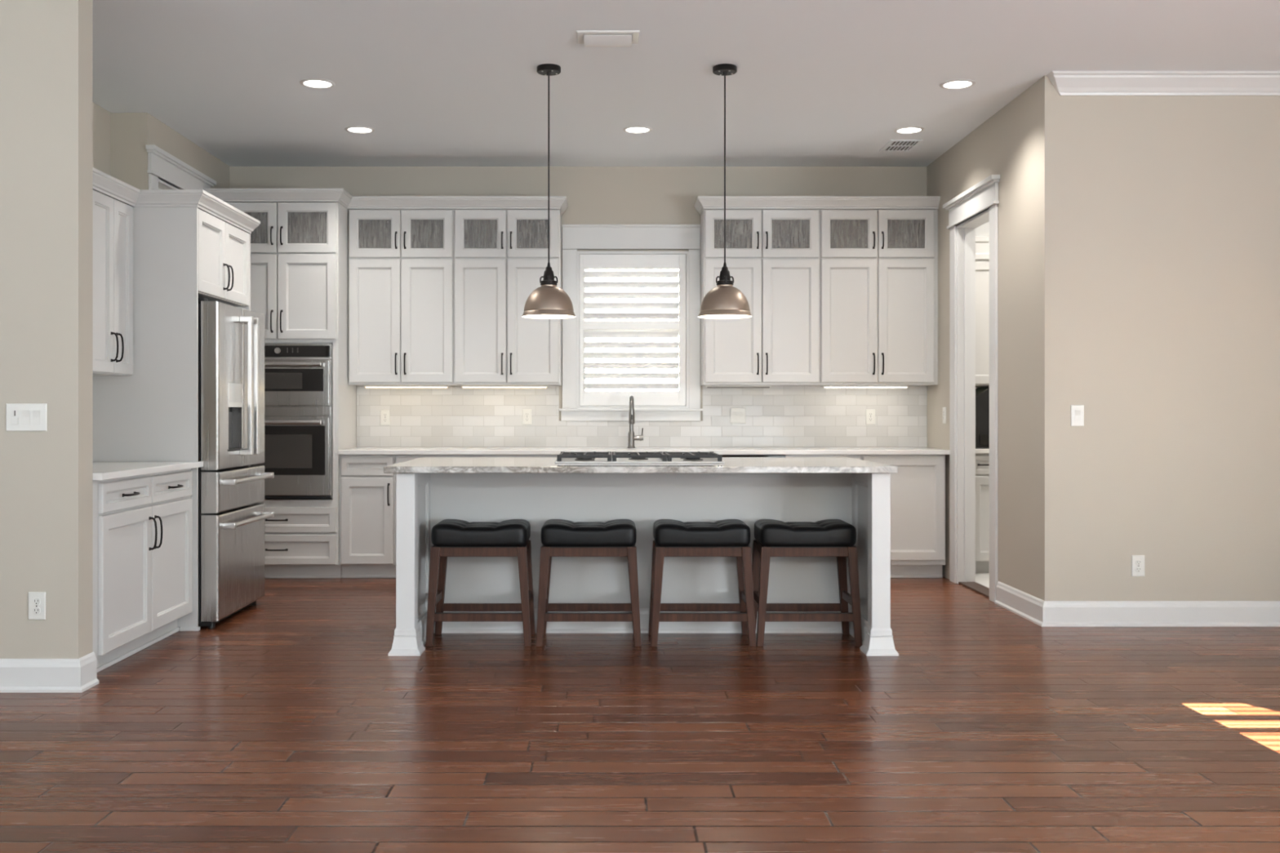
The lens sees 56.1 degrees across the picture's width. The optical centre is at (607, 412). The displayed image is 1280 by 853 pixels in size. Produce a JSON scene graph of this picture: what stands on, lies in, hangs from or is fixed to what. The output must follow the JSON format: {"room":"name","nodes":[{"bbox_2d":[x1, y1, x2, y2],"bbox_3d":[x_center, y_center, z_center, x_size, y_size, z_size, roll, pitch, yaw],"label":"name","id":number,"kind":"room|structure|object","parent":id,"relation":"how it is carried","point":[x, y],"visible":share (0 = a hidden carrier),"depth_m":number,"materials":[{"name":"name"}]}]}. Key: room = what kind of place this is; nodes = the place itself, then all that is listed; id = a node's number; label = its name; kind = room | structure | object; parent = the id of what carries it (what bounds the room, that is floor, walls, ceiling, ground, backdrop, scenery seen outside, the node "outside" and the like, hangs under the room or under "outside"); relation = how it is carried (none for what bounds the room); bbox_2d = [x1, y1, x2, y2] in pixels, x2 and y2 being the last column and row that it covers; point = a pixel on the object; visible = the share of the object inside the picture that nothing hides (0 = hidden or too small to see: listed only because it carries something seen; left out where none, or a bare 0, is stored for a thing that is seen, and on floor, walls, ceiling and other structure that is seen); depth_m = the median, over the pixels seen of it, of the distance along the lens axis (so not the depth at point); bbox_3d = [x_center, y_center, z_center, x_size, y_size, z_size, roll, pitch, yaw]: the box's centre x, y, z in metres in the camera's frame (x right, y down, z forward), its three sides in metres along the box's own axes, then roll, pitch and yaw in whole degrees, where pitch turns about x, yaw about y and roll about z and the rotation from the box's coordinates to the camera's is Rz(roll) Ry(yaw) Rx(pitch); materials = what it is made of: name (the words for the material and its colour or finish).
{"room":"kitchen","nodes":[
{"label":"kitchen","id":0,"kind":"room"},
{"bbox_2d":[0,0,93,658],"bbox_3d":[-3.723,-0.345,5.160,2.954,3.050,0.140,0,0,0],"label":"wall","id":1,"kind":"structure","parent":0,"point":[46,46],"depth_m":5.09,"materials":[{"name":"beige paint"}]},
{"bbox_2d":[5,403,47,431],"bbox_3d":[-2.465,0.019,5.082,0.172,0.117,0.013,0,0,0],"label":"light switch","id":2,"kind":"object","parent":1,"relation":"attached to","point":[19,416],"visible":1,"depth_m":5.08,"materials":[{"name":"white plastic"}]},
{"bbox_2d":[28,591,45,619],"bbox_3d":[-2.420,0.818,5.084,0.072,0.117,0.009,0,0,0],"label":"power outlet","id":3,"kind":"object","parent":1,"relation":"attached to","point":[37,600],"visible":1,"depth_m":5.08,"materials":[{"name":"white plastic"}]},
{"bbox_2d":[32,597,40,605],"bbox_3d":[-2.420,0.798,5.082,0.034,0.034,0.003,0,0,0],"label":"receptacle","id":4,"kind":"object","parent":3,"relation":"attached to","point":[36,601],"depth_m":5.08,"materials":[{"name":"grey plastic"}]},
{"bbox_2d":[32,606,40,614],"bbox_3d":[-2.420,0.838,5.082,0.034,0.034,0.003,0,0,0],"label":"receptacle","id":5,"kind":"object","parent":3,"relation":"attached to","point":[36,610],"depth_m":5.08,"materials":[{"name":"grey plastic"}]},
{"bbox_2d":[0,652,98,692],"bbox_3d":[-3.640,1.111,5.149,2.840,0.138,0.171,0,0,0],"label":"baseboard","id":6,"kind":"structure","parent":1,"relation":"attached to","point":[16,675],"depth_m":5.07,"materials":[{"name":"white paint"}]},
{"bbox_2d":[93,102,110,175],"bbox_3d":[-3.160,-0.345,6.990,0.120,3.050,1.220,0,0,0],"label":"wall","id":7,"kind":"structure","parent":0,"point":[101,117],"depth_m":7.35,"materials":[{"name":"beige paint"}]},
{"bbox_2d":[110,112,230,189],"bbox_3d":[-2.985,-0.345,8.294,0.230,3.050,1.632,0,0,0],"label":"wall","id":8,"kind":"structure","parent":0,"point":[131,133],"depth_m":7.48,"materials":[{"name":"beige paint"}]},
{"bbox_2d":[146,144,216,189],"bbox_3d":[-2.943,-0.242,8.040,0.257,2.845,1.180,0,0,0],"label":"door frame","id":9,"kind":"structure","parent":8,"relation":"in","point":[165,171],"depth_m":7.82,"materials":[{"name":"white paint"}]},
{"bbox_2d":[230,166,926,568],"bbox_3d":[-0.330,-0.345,9.180,5.740,3.050,0.140,0,0,0],"label":"wall","id":10,"kind":"structure","parent":0,"point":[595,195],"depth_m":9.11,"materials":[{"name":"beige paint"}]},
{"bbox_2d":[348,209,458,386],"bbox_3d":[-1.517,-0.849,8.924,0.772,1.286,0.364,0,0,0],"label":"upper cabinet","id":11,"kind":"object","parent":10,"relation":"attached to","point":[401,262],"visible":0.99,"depth_m":8.80,"materials":[{"name":"grey paint"}]},
{"bbox_2d":[364,385,448,387],"bbox_3d":[-1.500,-0.196,8.930,0.624,0.019,0.044,0,0,0],"label":"light","id":12,"kind":"object","parent":11,"relation":"attached to","point":[366,386],"visible":1,"depth_m":8.91,"materials":[{"name":"white plastic"}]},
{"bbox_2d":[365,386,447,387],"bbox_3d":[-1.500,-0.190,8.930,0.600,0.008,0.036,0,0,0],"label":"diffuser","id":13,"kind":"object","parent":12,"relation":"attached to","point":[366,387],"depth_m":8.91,"materials":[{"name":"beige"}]},
{"bbox_2d":[453,209,561,386],"bbox_3d":[-0.742,-0.849,8.924,0.777,1.286,0.364,0,0,0],"label":"upper cabinet","id":14,"kind":"object","parent":10,"relation":"attached to","point":[500,256],"visible":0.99,"depth_m":8.79,"materials":[{"name":"grey paint"}]},
{"bbox_2d":[461,385,547,387],"bbox_3d":[-0.770,-0.196,8.930,0.644,0.019,0.044,0,0,0],"label":"light","id":15,"kind":"object","parent":14,"relation":"attached to","point":[463,386],"visible":1,"depth_m":8.91,"materials":[{"name":"white plastic"}]},
{"bbox_2d":[462,386,546,387],"bbox_3d":[-0.770,-0.190,8.930,0.620,0.008,0.036,0,0,0],"label":"diffuser","id":16,"kind":"object","parent":15,"relation":"attached to","point":[463,387],"depth_m":8.91,"materials":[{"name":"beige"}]},
{"bbox_2d":[559,224,702,421],"bbox_3d":[0.172,-0.682,9.150,1.085,1.485,0.180,0,0,0],"label":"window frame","id":17,"kind":"structure","parent":10,"relation":"in","point":[575,237],"depth_m":9.09,"materials":[{"name":"white paint"}]},
{"bbox_2d":[579,253,685,405],"bbox_3d":[0.189,-0.629,9.120,0.803,1.148,0.063,0,0,0],"label":"window shutter","id":18,"kind":"object","parent":17,"relation":"attached to","point":[587,261],"visible":0.98,"depth_m":9.10,"materials":[{"name":"white paint"}]},
{"bbox_2d":[356,386,927,447],"bbox_3d":[0.256,0.029,9.104,4.326,0.468,0.011,0,0,0],"label":"backsplash","id":19,"kind":"structure","parent":10,"relation":"attached to","point":[451,416],"depth_m":9.10,"materials":[{"name":"tile"}]},
{"bbox_2d":[380,409,390,425],"bbox_3d":[-1.688,0.035,9.092,0.072,0.117,0.009,0,0,0],"label":"power outlet","id":20,"kind":"object","parent":19,"relation":"attached to","point":[384,414],"visible":1,"depth_m":9.09,"materials":[{"name":"white plastic"}]},
{"bbox_2d":[522,408,532,424],"bbox_3d":[-0.613,0.030,9.092,0.072,0.117,0.009,0,0,0],"label":"power outlet","id":21,"kind":"object","parent":19,"relation":"attached to","point":[526,413],"visible":1,"depth_m":9.09,"materials":[{"name":"white plastic"}]},
{"bbox_2d":[729,408,746,423],"bbox_3d":[0.985,0.022,9.091,0.118,0.117,0.013,0,0,0],"label":"light switch","id":22,"kind":"object","parent":19,"relation":"attached to","point":[737,415],"visible":1,"depth_m":9.09,"materials":[{"name":"white plastic"}]},
{"bbox_2d":[866,408,875,424],"bbox_3d":[1.990,0.030,9.092,0.072,0.117,0.009,0,0,0],"label":"power outlet","id":23,"kind":"object","parent":19,"relation":"attached to","point":[870,413],"visible":1,"depth_m":9.09,"materials":[{"name":"white plastic"}]},
{"bbox_2d":[700,209,819,386],"bbox_3d":[1.128,-0.849,8.924,0.850,1.286,0.364,0,0,0],"label":"upper cabinet","id":24,"kind":"object","parent":10,"relation":"attached to","point":[772,256],"visible":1,"depth_m":8.80,"materials":[{"name":"grey paint"}]},
{"bbox_2d":[705,385,771,387],"bbox_3d":[0.970,-0.196,8.930,0.484,0.019,0.044,0,0,0],"label":"light","id":25,"kind":"object","parent":24,"relation":"attached to","point":[707,386],"visible":1,"depth_m":8.91,"materials":[{"name":"white plastic"}]},
{"bbox_2d":[706,386,769,387],"bbox_3d":[0.970,-0.190,8.930,0.460,0.008,0.036,0,0,0],"label":"diffuser","id":26,"kind":"object","parent":25,"relation":"attached to","point":[707,387],"depth_m":8.91,"materials":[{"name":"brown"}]},
{"bbox_2d":[694,195,940,216],"bbox_3d":[1.536,-1.535,8.918,1.763,0.084,0.373,0,0,0],"label":"crown molding","id":27,"kind":"structure","parent":24,"relation":"on","point":[703,202],"depth_m":8.75,"materials":[{"name":"grey paint"}]},
{"bbox_2d":[813,209,937,386],"bbox_3d":[1.986,-0.849,8.924,0.865,1.286,0.364,0,0,0],"label":"upper cabinet","id":28,"kind":"object","parent":10,"relation":"attached to","point":[877,267],"depth_m":8.80,"materials":[{"name":"grey paint"}]},
{"bbox_2d":[822,385,908,387],"bbox_3d":[1.917,-0.196,8.930,0.629,0.019,0.044,0,0,0],"label":"light","id":29,"kind":"object","parent":28,"relation":"attached to","point":[824,386],"visible":1,"depth_m":8.91,"materials":[{"name":"white plastic"}]},
{"bbox_2d":[824,386,906,387],"bbox_3d":[1.917,-0.190,8.930,0.605,0.008,0.036,0,0,0],"label":"diffuser","id":30,"kind":"object","parent":29,"relation":"attached to","point":[824,387],"depth_m":8.91,"materials":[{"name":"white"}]},
{"bbox_2d":[0,568,1279,852],"bbox_3d":[0.000,1.223,3.100,10.600,0.114,12.800,0,0,0],"label":"floor","id":31,"kind":"structure","parent":0,"point":[287,724],"depth_m":4.32,"materials":[{"name":"brown wood"}]},
{"bbox_2d":[93,468,192,672],"bbox_3d":[-2.528,0.739,5.870,0.663,0.883,1.250,0,0,0],"label":"base cabinet","id":32,"kind":"object","parent":31,"relation":"on","point":[143,524],"visible":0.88,"depth_m":5.77,"materials":[{"name":"grey paint"}]},
{"bbox_2d":[93,461,203,480],"bbox_3d":[-2.537,0.279,5.891,0.663,0.032,1.309,0,0,0],"label":"countertop","id":33,"kind":"structure","parent":32,"relation":"on","point":[102,470],"depth_m":5.89,"materials":[{"name":"white stone"}]},
{"bbox_2d":[93,207,199,631],"bbox_3d":[-2.541,0.033,6.505,0.652,2.295,0.034,0,0,0],"label":"refrigerator surround","id":34,"kind":"object","parent":31,"relation":"on","point":[151,414],"visible":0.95,"depth_m":6.50,"materials":[{"name":"grey paint"}]},
{"bbox_2d":[198,208,248,306],"bbox_3d":[-2.518,-0.887,6.987,0.658,0.455,0.933,0,0,0],"label":"upper cabinet","id":35,"kind":"object","parent":34,"relation":"attached to","point":[223,247],"visible":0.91,"depth_m":6.95,"materials":[{"name":"grey paint"}]},
{"bbox_2d":[93,167,260,233],"bbox_3d":[-2.382,-1.158,6.561,0.406,0.084,1.922,0,0,0],"label":"crown molding","id":36,"kind":"structure","parent":35,"relation":"on","point":[104,184],"depth_m":6.48,"materials":[{"name":"grey paint"}]},
{"bbox_2d":[198,297,274,627],"bbox_3d":[-2.469,0.275,6.991,0.833,1.810,0.892,0,0,0],"label":"refrigerator","id":37,"kind":"object","parent":31,"relation":"on","point":[231,339],"visible":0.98,"depth_m":6.71,"materials":[{"name":"grey metal"}]},
{"bbox_2d":[238,233,250,311],"bbox_3d":[-2.547,0.033,7.464,0.640,2.295,0.018,0,0,0],"label":"refrigerator surround","id":38,"kind":"object","parent":31,"relation":"on","point":[247,308],"visible":0.14,"depth_m":7.46,"materials":[{"name":"grey paint"}]},
{"bbox_2d":[226,202,355,577],"bbox_3d":[-2.389,-0.156,8.771,0.959,2.672,0.658,0,0,0],"label":"tall cabinet","id":39,"kind":"object","parent":31,"relation":"on","point":[300,251],"visible":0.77,"depth_m":8.49,"materials":[{"name":"grey paint"}]},
{"bbox_2d":[252,343,332,498],"bbox_3d":[-2.335,0.058,8.448,0.762,1.094,0.101,0,0,0],"label":"wall oven","id":40,"kind":"object","parent":39,"relation":"in","point":[298,377],"visible":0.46,"depth_m":8.46,"materials":[{"name":"silver metal"}]},
{"bbox_2d":[202,188,568,215],"bbox_3d":[-1.570,-1.535,8.681,2.644,0.084,0.379,0,0,-11],"label":"crown molding","id":41,"kind":"structure","parent":39,"relation":"on","point":[341,196],"depth_m":8.74,"materials":[{"name":"grey paint"}]},
{"bbox_2d":[339,454,395,577],"bbox_3d":[-1.710,0.739,8.783,0.394,0.883,0.643,0,0,0],"label":"base cabinet","id":42,"kind":"object","parent":31,"relation":"on","point":[366,493],"visible":0.87,"depth_m":8.52,"materials":[{"name":"grey paint"}]},
{"bbox_2d":[337,447,950,454],"bbox_3d":[0.256,0.279,8.790,4.321,0.032,0.636,0,0,0],"label":"countertop","id":43,"kind":"structure","parent":42,"relation":"on","point":[357,451],"depth_m":8.47,"materials":[{"name":"white stone"}]},
{"bbox_2d":[627,395,643,448],"bbox_3d":[0.205,0.068,8.899,0.120,0.391,0.222,0,0,0],"label":"faucet","id":44,"kind":"object","parent":43,"relation":"on","point":[632,437],"visible":0.99,"depth_m":8.96,"materials":[{"name":"silver metal"}]},
{"bbox_2d":[395,454,556,564],"bbox_3d":[-0.902,0.739,8.783,1.220,0.883,0.643,0,0,0],"label":"base cabinet","id":45,"kind":"object","parent":31,"relation":"on","point":[398,458],"visible":0.02,"depth_m":8.52,"materials":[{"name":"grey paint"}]},
{"bbox_2d":[425,519,535,646],"bbox_3d":[-0.655,0.872,6.235,0.533,0.617,0.359,0,0,0],"label":"counter stool","id":46,"kind":"object","parent":31,"relation":"on","point":[450,537],"visible":1,"depth_m":6.07,"materials":[{"name":"black leather"}]},
{"bbox_2d":[535,519,641,646],"bbox_3d":[-0.098,0.872,6.235,0.533,0.617,0.359,0,0,0],"label":"counter stool","id":47,"kind":"object","parent":31,"relation":"on","point":[559,537],"visible":1,"depth_m":6.07,"materials":[{"name":"brown wood"}]},
{"bbox_2d":[387,473,898,655],"bbox_3d":[0.172,0.737,6.415,2.480,0.886,1.175,0,0,0],"label":"kitchen island","id":48,"kind":"object","parent":31,"relation":"on","point":[423,500],"visible":0.52,"depth_m":6.45,"materials":[{"name":"grey paint"}]},
{"bbox_2d":[383,457,897,473],"bbox_3d":[0.158,0.276,6.425,2.490,0.032,1.230,0,0,0],"label":"island countertop","id":49,"kind":"structure","parent":48,"relation":"on","point":[424,464],"depth_m":5.91,"materials":[{"name":"white stone"}]},
{"bbox_2d":[555,451,724,463],"bbox_3d":[0.163,0.236,6.440,0.874,0.048,0.524,0,0,0],"label":"cooktop","id":50,"kind":"object","parent":49,"relation":"in","point":[660,457],"visible":1,"depth_m":6.26,"materials":[{"name":"grey metal"}]},
{"bbox_2d":[648,519,755,646],"bbox_3d":[0.482,0.872,6.235,0.533,0.617,0.359,0,0,0],"label":"counter stool","id":51,"kind":"object","parent":31,"relation":"on","point":[726,537],"visible":1,"depth_m":6.07,"materials":[{"name":"brown wood"}]},
{"bbox_2d":[722,454,785,457],"bbox_3d":[0.959,0.740,8.762,0.598,0.880,0.656,0,0,0],"label":"dishwasher","id":52,"kind":"object","parent":31,"relation":"on","point":[723,455],"visible":0.02,"depth_m":8.49,"materials":[{"name":"grey"}]},
{"bbox_2d":[751,519,862,646],"bbox_3d":[1.018,0.872,6.235,0.533,0.617,0.359,0,0,0],"label":"counter stool","id":53,"kind":"object","parent":31,"relation":"on","point":[837,538],"visible":0.99,"depth_m":6.07,"materials":[{"name":"brown wood"}]},
{"bbox_2d":[784,454,861,459],"bbox_3d":[1.530,0.739,8.783,0.536,0.883,0.643,0,0,0],"label":"base cabinet","id":54,"kind":"object","parent":31,"relation":"on","point":[853,456],"visible":0.05,"depth_m":8.52,"materials":[{"name":"grey paint"}]},
{"bbox_2d":[861,454,945,577],"bbox_3d":[2.098,0.739,8.803,0.596,0.883,0.605,0,0,0],"label":"base cabinet","id":55,"kind":"object","parent":31,"relation":"on","point":[917,489],"visible":0.6,"depth_m":8.52,"materials":[{"name":"grey paint"}]},
{"bbox_2d":[975,453,989,572],"bbox_3d":[3.220,0.731,8.981,1.200,0.871,0.678,0,0,0],"label":"pantry cabinet","id":56,"kind":"object","parent":31,"relation":"on","point":[982,460],"visible":0.12,"depth_m":8.70,"materials":[{"name":"grey paint"}]},
{"bbox_2d":[975,448,989,453],"bbox_3d":[3.220,0.277,9.018,1.200,0.033,0.715,0,0,0],"label":"countertop","id":57,"kind":"structure","parent":56,"relation":"on","point":[978,451],"depth_m":8.66,"materials":[{"name":"white stone"}]},
{"bbox_2d":[975,386,989,448],"bbox_3d":[2.925,0.032,9.126,0.390,0.455,0.388,0,0,0],"label":"coffee maker","id":58,"kind":"object","parent":57,"relation":"on","point":[982,394],"visible":0.23,"depth_m":8.96,"materials":[{"name":"black plastic"}]},
{"bbox_2d":[93,0,1279,166],"bbox_3d":[0.000,-1.920,3.050,10.600,0.100,12.700,0,0,0],"label":"ceiling","id":59,"kind":"structure","parent":0,"point":[437,82],"depth_m":6.46,"materials":[{"name":"white paint"}]},
{"bbox_2d":[299,78,335,88],"bbox_3d":[-1.648,-1.867,6.810,0.196,0.006,0.196,0,0,0],"label":"recessed light","id":60,"kind":"object","parent":59,"relation":"in","point":[317,83],"visible":1,"depth_m":6.80,"materials":[{"name":"white paint"}]},
{"bbox_2d":[344,125,374,133],"bbox_3d":[-1.638,-1.867,7.920,0.196,0.006,0.196,0,0,0],"label":"recessed light","id":61,"kind":"object","parent":59,"relation":"in","point":[356,129],"visible":1,"depth_m":7.91,"materials":[{"name":"white paint"}]},
{"bbox_2d":[521,63,575,319],"bbox_3d":[-0.320,-1.195,6.490,0.292,1.350,0.292,0,0,0],"label":"pendant light","id":62,"kind":"object","parent":59,"relation":"hanging from","point":[548,301],"visible":1,"depth_m":6.43,"materials":[{"name":"brown metal"}]},
{"bbox_2d":[539,262,558,285],"bbox_3d":[-0.320,-0.750,6.490,0.099,0.124,0.099,0,0,0],"label":"socket","id":63,"kind":"object","parent":62,"relation":"attached to","point":[548,277],"depth_m":6.47,"materials":[{"name":"brown metal"}]},
{"bbox_2d":[576,31,639,47],"bbox_3d":[0.000,-1.852,5.965,0.310,0.036,0.190,0,0,0],"label":"ceiling vent","id":64,"kind":"object","parent":59,"relation":"in","point":[589,38],"visible":1,"depth_m":5.94,"materials":[{"name":"white paint"}]},
{"bbox_2d":[622,125,652,133],"bbox_3d":[0.195,-1.867,7.920,0.196,0.006,0.196,0,0,0],"label":"recessed light","id":65,"kind":"object","parent":59,"relation":"in","point":[637,129],"visible":1,"depth_m":7.91,"materials":[{"name":"white paint"}]},
{"bbox_2d":[697,63,751,319],"bbox_3d":[0.632,-1.195,6.490,0.292,1.350,0.292,0,0,0],"label":"pendant light","id":66,"kind":"object","parent":59,"relation":"hanging from","point":[724,301],"visible":1,"depth_m":6.43,"materials":[{"name":"brown metal"}]},
{"bbox_2d":[715,262,733,285],"bbox_3d":[0.632,-0.750,6.490,0.099,0.124,0.099,0,0,0],"label":"socket","id":67,"kind":"object","parent":66,"relation":"attached to","point":[724,277],"depth_m":6.47,"materials":[{"name":"brown metal"}]},
{"bbox_2d":[879,139,922,151],"bbox_3d":[2.045,-1.866,8.385,0.220,0.008,0.340,0,0,0],"label":"ceiling vent","id":68,"kind":"object","parent":59,"relation":"in","point":[893,145],"visible":1,"depth_m":8.37,"materials":[{"name":"white metal"}]},
{"bbox_2d":[893,126,924,133],"bbox_3d":[1.990,-1.867,7.930,0.196,0.006,0.196,0,0,0],"label":"recessed light","id":69,"kind":"object","parent":59,"relation":"in","point":[906,130],"visible":1,"depth_m":7.92,"materials":[{"name":"white paint"}]},
{"bbox_2d":[939,79,975,88],"bbox_3d":[1.988,-1.867,6.825,0.196,0.006,0.196,0,0,0],"label":"recessed light","id":70,"kind":"object","parent":59,"relation":"in","point":[958,83],"visible":1,"depth_m":6.82,"materials":[{"name":"white paint"}]},
{"bbox_2d":[926,81,1036,597],"bbox_3d":[2.480,-0.345,7.940,0.120,3.050,2.340,0,0,0],"label":"wall","id":71,"kind":"structure","parent":0,"point":[1005,144],"depth_m":7.25,"materials":[{"name":"beige paint"}]},
{"bbox_2d":[942,407,946,423],"bbox_3d":[2.414,0.017,8.620,0.009,0.117,0.072,0,0,0],"label":"power outlet","id":72,"kind":"object","parent":71,"relation":"attached to","point":[944,408],"visible":1,"depth_m":8.60,"materials":[{"name":"white plastic"}]},
{"bbox_2d":[942,174,999,602],"bbox_3d":[2.454,-0.145,7.940,0.177,2.650,1.080,0,0,0],"label":"door frame","id":73,"kind":"structure","parent":71,"relation":"in","point":[977,206],"depth_m":8.30,"materials":[{"name":"white paint"}]},
{"bbox_2d":[975,221,989,388],"bbox_3d":[3.470,-0.345,9.440,1.860,3.050,0.120,0,0,0],"label":"wall","id":74,"kind":"structure","parent":0,"point":[984,229],"depth_m":9.38,"materials":[{"name":"white paint"}]},
{"bbox_2d":[975,235,989,386],"bbox_3d":[3.220,-0.771,9.168,1.200,1.130,0.413,0,0,0],"label":"upper cabinet","id":75,"kind":"object","parent":74,"relation":"attached to","point":[982,242],"visible":0.04,"depth_m":9.02,"materials":[{"name":"grey paint"}]},
{"bbox_2d":[1036,75,1279,600],"bbox_3d":[3.810,-0.345,6.710,2.780,3.050,0.120,0,0,0],"label":"wall","id":76,"kind":"structure","parent":0,"point":[1158,216],"depth_m":6.65,"materials":[{"name":"beige paint"}]},
{"bbox_2d":[1071,404,1084,426],"bbox_3d":[2.600,0.015,6.643,0.072,0.117,0.013,0,0,0],"label":"light switch","id":77,"kind":"object","parent":76,"relation":"attached to","point":[1077,411],"visible":1,"depth_m":6.64,"materials":[{"name":"white plastic"}]},
{"bbox_2d":[994,581,1279,626],"bbox_3d":[3.727,1.111,7.027,2.666,0.138,0.806,0,0,0],"label":"baseboard","id":78,"kind":"structure","parent":76,"relation":"attached to","point":[1042,613],"depth_m":6.63,"materials":[{"name":"white paint"}]},
{"bbox_2d":[1131,555,1144,576],"bbox_3d":[2.937,0.847,6.644,0.072,0.117,0.009,0,0,0],"label":"power outlet","id":79,"kind":"object","parent":76,"relation":"attached to","point":[1137,561],"visible":1,"depth_m":6.64,"materials":[{"name":"white plastic"}]},
{"bbox_2d":[1135,559,1142,565],"bbox_3d":[2.937,0.828,6.642,0.034,0.034,0.003,0,0,0],"label":"receptacle","id":80,"kind":"object","parent":79,"relation":"attached to","point":[1138,562],"depth_m":6.64,"materials":[{"name":"grey plastic"}]},
{"bbox_2d":[1135,566,1142,572],"bbox_3d":[2.937,0.867,6.642,0.034,0.034,0.003,0,0,0],"label":"receptacle","id":81,"kind":"object","parent":79,"relation":"attached to","point":[1138,569],"depth_m":6.64,"materials":[{"name":"grey plastic"}]},
{"bbox_2d":[1046,71,1279,95],"bbox_3d":[3.745,-1.814,6.607,2.630,0.112,0.085,0,0,0],"label":"trim","id":82,"kind":"structure","parent":76,"relation":"attached to","point":[1065,82],"depth_m":6.60,"materials":[{"name":"white paint"}]},
{"bbox_3d":[-2.930,-0.345,5.865,0.120,3.050,1.270,0,0,0],"label":"wall","id":83,"kind":"structure","parent":0,"visible":0},
{"bbox_2d":[93,190,133,376],"bbox_3d":[-2.697,-0.657,6.048,0.341,0.915,0.895,0,0,0],"label":"upper cabinet","id":84,"kind":"object","parent":83,"relation":"attached to","point":[113,219],"visible":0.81,"depth_m":6.22,"materials":[{"name":"grey paint"}]},
{"label":"outside","id":85,"kind":"structure","parent":0,"visible":0},
{"bbox_3d":[0.000,1.530,24.750,60.000,0.100,30.500,0,0,0],"label":"ground","id":86,"kind":"structure","parent":85,"visible":0},
{"bbox_2d":[585,269,678,391],"bbox_3d":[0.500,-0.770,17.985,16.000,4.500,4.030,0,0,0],"label":"window pane","id":87,"kind":"structure","parent":86,"relation":"on","point":[587,279],"depth_m":16.00,"materials":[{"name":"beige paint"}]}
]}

